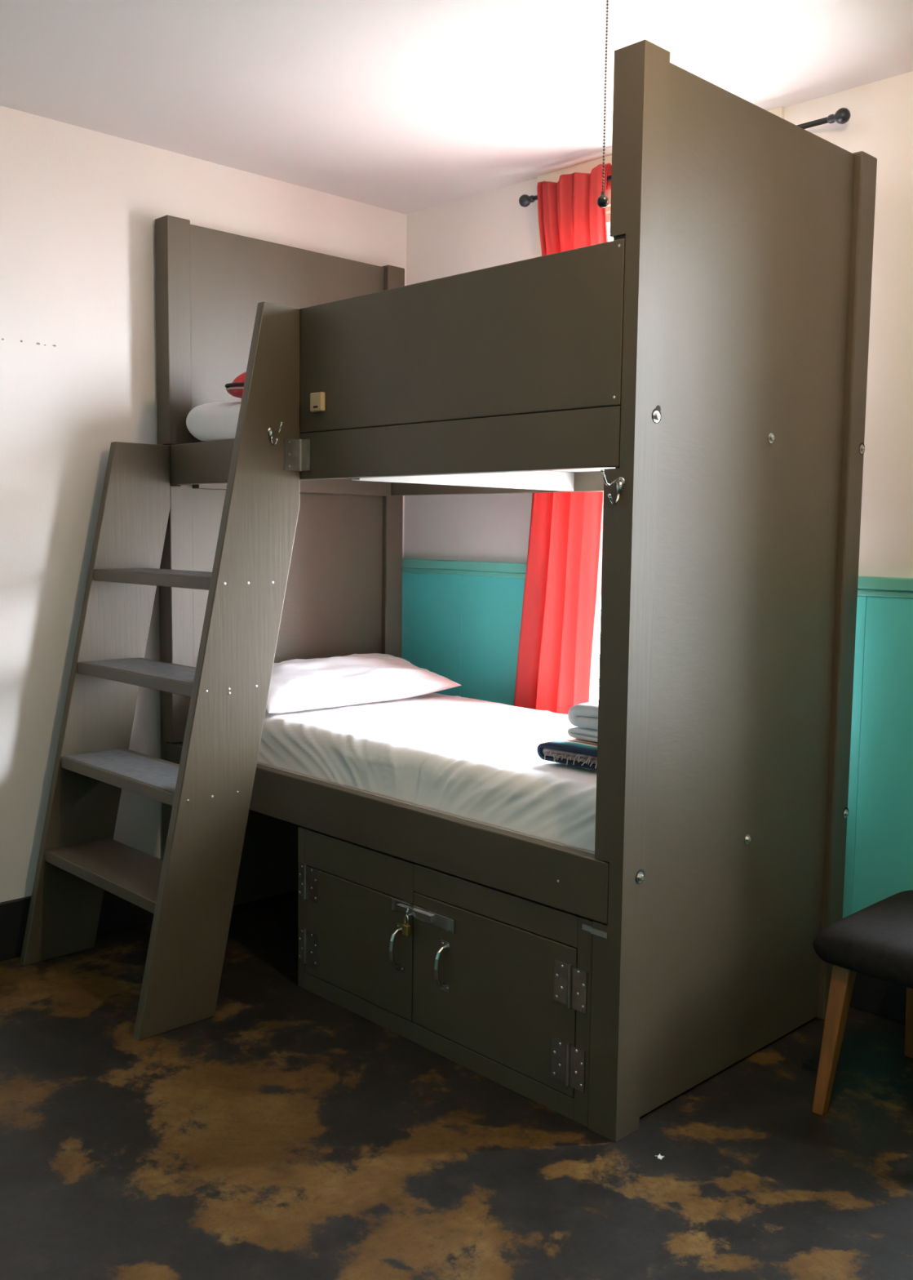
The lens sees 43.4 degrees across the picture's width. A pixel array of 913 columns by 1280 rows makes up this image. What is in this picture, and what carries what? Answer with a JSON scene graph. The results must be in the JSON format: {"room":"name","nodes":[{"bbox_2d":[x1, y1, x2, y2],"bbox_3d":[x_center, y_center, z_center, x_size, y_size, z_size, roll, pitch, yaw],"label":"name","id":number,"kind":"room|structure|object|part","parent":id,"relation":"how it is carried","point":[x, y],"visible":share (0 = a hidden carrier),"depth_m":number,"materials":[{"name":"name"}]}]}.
{"room":"dormitory","nodes":[
{"label":"dormitory","id":0,"kind":"room"},
{"bbox_2d":[0,105,407,902],"bbox_3d":[-2.225,-0.267,3.190,5.723,2.802,0.160,-4,8,-44],"label":"wall","id":1,"kind":"structure","parent":0,"point":[80,207],"depth_m":3.92,"materials":[{"name":"white paint"}]},
{"bbox_2d":[0,889,154,961],"bbox_3d":[-2.186,1.036,3.243,5.385,0.200,0.018,-4,8,-44],"label":"baseboard","id":2,"kind":"structure","parent":1,"relation":"attached to","point":[117,913],"depth_m":3.92,"materials":[{"name":"black paint"}]},
{"bbox_2d":[0,889,912,1279],"bbox_3d":[-0.291,1.402,1.326,5.603,0.120,5.649,-4,8,-44],"label":"floor","id":3,"kind":"structure","parent":0,"point":[285,1132],"depth_m":2.71,"materials":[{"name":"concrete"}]},
{"bbox_2d":[19,301,311,1040],"bbox_3d":[-0.951,0.042,3.645,0.572,2.134,0.867,-4,8,-44],"label":"ladder","id":4,"kind":"object","parent":3,"relation":"on","point":[190,893],"visible":1,"depth_m":3.48,"materials":[{"name":"grey paint"}]},
{"bbox_2d":[297,826,608,1127],"bbox_3d":[0.251,0.877,3.537,0.990,0.522,1.252,-4,8,-44],"label":"locker","id":5,"kind":"object","parent":3,"relation":"on","point":[495,983],"visible":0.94,"depth_m":3.15,"materials":[{"name":"grey paint"}]},
{"bbox_3d":[-0.298,0.906,3.471,0.021,0.347,0.509,-4,8,-44],"label":"door","id":6,"kind":"part","parent":5,"relation":"part of","materials":[{"name":"grey paint"}]},
{"bbox_3d":[-0.177,0.889,3.299,0.044,0.143,0.036,-4,8,-44],"label":"handle","id":7,"kind":"part","parent":5,"relation":"part of","materials":[{"name":"metal"}]},
{"bbox_3d":[-0.160,0.768,3.295,0.010,0.041,0.083,-4,8,-44],"label":"latch plate","id":8,"kind":"part","parent":5,"relation":"part of","materials":[{"name":"metal"}]},
{"bbox_2d":[402,914,410,936],"bbox_3d":[-0.142,0.807,3.253,0.014,0.060,0.024,-4,8,-44],"label":"padlock","id":9,"kind":"object","parent":5,"relation":"hanging from","point":[406,927],"visible":1,"depth_m":3.25,"materials":[{"name":"gold metal"}]},
{"bbox_3d":[-0.045,0.904,3.164,0.044,0.143,0.036,-4,8,-44],"label":"handle","id":10,"kind":"part","parent":5,"relation":"part of","materials":[{"name":"metal"}]},
{"bbox_3d":[0.091,0.931,3.070,0.021,0.383,0.600,-4,8,-44],"label":"door","id":11,"kind":"part","parent":5,"relation":"part of","materials":[{"name":"grey paint"}]},
{"bbox_2d":[155,40,877,1142],"bbox_3d":[0.034,-0.167,3.770,1.184,2.550,2.145,-4,8,-44],"label":"bunk bed","id":12,"kind":"object","parent":3,"relation":"on","point":[701,368],"visible":0.91,"depth_m":3.05,"materials":[{"name":"grey paint"}]},
{"bbox_3d":[-1.022,-0.218,4.177,0.094,2.550,0.086,-4,8,-44],"label":"post","id":13,"kind":"part","parent":12,"relation":"part of","materials":[{"name":"grey paint"}]},
{"bbox_3d":[-0.654,-0.247,4.526,0.925,2.535,0.024,-4,8,-44],"label":"panel","id":14,"kind":"part","parent":12,"relation":"part of","materials":[{"name":"grey paint"}]},
{"bbox_3d":[-0.337,0.529,3.490,0.040,0.151,2.048,-4,8,-44],"label":"rail","id":15,"kind":"part","parent":12,"relation":"part of","materials":[{"name":"grey paint"}]},
{"bbox_3d":[-0.292,-0.276,4.883,0.094,2.550,0.086,-4,8,-44],"label":"post","id":16,"kind":"part","parent":12,"relation":"part of","materials":[{"name":"grey paint"}]},
{"bbox_3d":[-0.323,-0.549,3.388,0.039,0.140,2.048,-4,8,-44],"label":"rail","id":17,"kind":"part","parent":12,"relation":"part of","materials":[{"name":"grey paint"}]},
{"bbox_2d":[257,692,596,852],"bbox_3d":[0.038,0.354,3.837,0.950,0.157,1.956,-4,8,-44],"label":"mattress","id":18,"kind":"object","parent":12,"relation":"on","point":[473,759],"visible":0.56,"depth_m":3.47,"materials":[{"name":"white fabric"}]},
{"bbox_2d":[266,653,462,713],"bbox_3d":[-0.458,0.144,4.341,0.862,0.146,0.464,-4,7,-40],"label":"pillow","id":19,"kind":"object","parent":18,"relation":"on","point":[295,684],"visible":0.8,"depth_m":4.23,"materials":[{"name":"white fabric"}]},
{"bbox_2d":[537,737,597,769],"bbox_3d":[0.492,0.310,3.199,0.393,0.058,0.385,-4,8,-44],"label":"blanket","id":20,"kind":"object","parent":18,"relation":"on","point":[572,751],"visible":0.27,"depth_m":3.14,"materials":[{"name":"blue fabric"}]},
{"bbox_2d":[567,726,598,742],"bbox_3d":[0.533,0.266,3.206,0.279,0.029,0.349,-4,8,-44],"label":"towel","id":21,"kind":"object","parent":20,"relation":"on","point":[581,733],"visible":0.1,"depth_m":3.20,"materials":[{"name":"white fabric"}]},
{"bbox_2d":[568,700,599,729],"bbox_3d":[0.530,0.214,3.203,0.263,0.071,0.357,-4,8,-44],"label":"towel","id":22,"kind":"object","parent":21,"relation":"on","point":[585,715],"visible":0.09,"depth_m":3.20,"materials":[{"name":"white fabric"}]},
{"bbox_3d":[0.411,-0.603,4.097,0.040,0.147,1.964,-4,8,-44],"label":"rail","id":23,"kind":"part","parent":12,"relation":"part of","materials":[{"name":"grey paint"}]},
{"bbox_3d":[0.405,-0.062,2.714,0.094,2.550,0.086,-4,8,-44],"label":"post","id":24,"kind":"part","parent":12,"relation":"part of","materials":[{"name":"grey paint"}]},
{"bbox_3d":[0.776,-0.090,3.059,0.925,2.535,0.022,-4,8,-44],"label":"panel","id":25,"kind":"part","parent":12,"relation":"part of","materials":[{"name":"grey paint"}]},
{"bbox_3d":[1.135,-0.119,3.419,0.094,2.550,0.086,-4,8,-44],"label":"post","id":26,"kind":"part","parent":12,"relation":"part of","materials":[{"name":"grey paint"}]},
{"bbox_3d":[0.046,-0.620,3.740,0.961,0.070,1.956,-4,8,-44],"label":"mattress","id":27,"kind":"object","parent":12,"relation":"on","visible":0},
{"bbox_2d":[186,401,240,441],"bbox_3d":[-0.536,-0.781,4.159,0.746,0.142,0.494,-4,8,-44],"label":"pillow","id":28,"kind":"object","parent":27,"relation":"on","point":[215,420],"visible":0.16,"depth_m":3.99,"materials":[{"name":"white fabric"}]},
{"bbox_2d":[225,372,246,398],"bbox_3d":[-0.664,-0.889,4.009,0.317,0.102,0.195,-4,8,-44],"label":"bag","id":29,"kind":"object","parent":28,"relation":"on","point":[235,388],"visible":0.24,"depth_m":3.90,"materials":[{"name":"fabric"}]},
{"bbox_2d":[655,1153,664,1159],"bbox_3d":[0.480,1.218,2.705,0.017,0.004,0.019,-4,8,-44],"label":"paper scrap","id":30,"kind":"object","parent":3,"relation":"on","point":[660,1157],"visible":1,"depth_m":2.70,"materials":[{"name":"white paper"}]},
{"bbox_2d":[812,889,912,1115],"bbox_3d":[1.255,0.965,2.972,0.592,0.478,0.475,-4,8,-44],"label":"stool","id":31,"kind":"object","parent":3,"relation":"on","point":[876,940],"visible":1,"depth_m":2.92,"materials":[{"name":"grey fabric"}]},
{"bbox_3d":[0.969,1.018,2.934,0.123,0.372,0.048,-4,8,-44],"label":"leg","id":32,"kind":"part","parent":31,"relation":"part of","materials":[{"name":"brown wood"}]},
{"bbox_3d":[1.272,0.777,2.969,0.550,0.103,0.475,-4,8,-44],"label":"seat","id":33,"kind":"part","parent":31,"relation":"part of","materials":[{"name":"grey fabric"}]},
{"bbox_3d":[1.302,0.992,3.255,0.073,0.372,0.049,-4,8,-44],"label":"leg","id":34,"kind":"part","parent":31,"relation":"part of","materials":[{"name":"brown wood"}]},
{"bbox_2d":[0,0,912,214],"bbox_3d":[-0.255,-1.507,1.050,5.723,0.120,5.769,-4,8,-44],"label":"ceiling","id":35,"kind":"structure","parent":0,"point":[406,107],"depth_m":3.34,"materials":[{"name":"white paint"}]},
{"bbox_2d":[597,0,608,208],"bbox_3d":[0.294,-1.202,2.236,0.060,0.696,0.060,-4,8,-44],"label":"pull chain","id":36,"kind":"object","parent":35,"relation":"hanging from","point":[602,201],"visible":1,"depth_m":2.25,"materials":[{"name":"grey metal"}]},
{"bbox_3d":[0.289,-0.871,2.267,0.023,0.031,0.023,-4,8,-44],"label":"knob","id":37,"kind":"part","parent":36,"relation":"part of","materials":[{"name":"black metal"}]},
{"bbox_3d":[0.294,-1.198,2.236,0.004,0.649,0.004,-4,8,-44],"label":"bead chain","id":38,"kind":"part","parent":36,"relation":"part of","materials":[{"name":"grey metal"}]},
{"bbox_2d":[404,71,912,577],"bbox_3d":[1.724,-0.210,3.118,0.160,2.802,5.449,-4,8,-44],"label":"wall","id":39,"kind":"structure","parent":0,"point":[491,228],"depth_m":3.46,"materials":[{"name":"white paint"}]},
{"bbox_2d":[401,558,912,918],"bbox_3d":[1.647,0.460,3.115,0.030,1.222,5.449,-4,8,-44],"label":"wainscot","id":40,"kind":"structure","parent":39,"relation":"attached to","point":[462,620],"depth_m":3.54,"materials":[{"name":"teal paint"}]},
{"bbox_3d":[1.655,-0.118,3.060,0.030,0.059,5.449,-4,8,-44],"label":"cap rail","id":41,"kind":"part","parent":40,"relation":"part of","materials":[{"name":"teal paint"}]},
{"bbox_2d":[531,106,784,701],"bbox_3d":[0.699,-0.653,4.106,0.210,2.132,1.045,-4,8,-44],"label":"window","id":42,"kind":"structure","parent":39,"relation":"in","point":[585,167],"depth_m":4.19,"materials":[{"name":"beige paint"}]},
{"bbox_3d":[0.747,-0.616,4.154,0.040,1.870,0.810,-4,8,-44],"label":"sash","id":43,"kind":"part","parent":42,"relation":"part of","materials":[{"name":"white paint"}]},
{"bbox_2d":[606,213,610,236],"bbox_3d":[0.703,-1.395,4.027,0.036,0.264,0.770,-4,8,-44],"label":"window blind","id":44,"kind":"object","parent":42,"relation":"attached to","point":[608,216],"visible":0.02,"depth_m":4.15,"materials":[{"name":"white fabric"}]},
{"bbox_3d":[0.705,-1.512,4.016,0.036,0.029,0.770,-4,8,-44],"label":"head rail","id":45,"kind":"part","parent":44,"relation":"part of","materials":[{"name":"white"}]},
{"bbox_2d":[519,107,851,207],"bbox_3d":[0.710,-1.603,3.865,0.068,0.060,1.322,-4,8,-44],"label":"curtain rod","id":46,"kind":"object","parent":39,"relation":"attached to","point":[842,116],"visible":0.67,"depth_m":3.44,"materials":[{"name":"black metal"}]},
{"bbox_2d":[514,163,612,715],"bbox_3d":[0.368,-0.526,4.286,0.089,2.338,0.472,-4,8,-44],"label":"curtain","id":47,"kind":"object","parent":46,"relation":"hanging from","point":[557,657],"visible":0.42,"depth_m":4.24,"materials":[{"name":"red fabric"}]},
{"bbox_2d":[849,972,906,1024],"bbox_3d":[1.640,1.129,3.179,0.026,0.122,5.449,-4,8,-44],"label":"baseboard","id":48,"kind":"structure","parent":39,"relation":"attached to","point":[879,997],"depth_m":3.51,"materials":[{"name":"black paint"}]}
]}

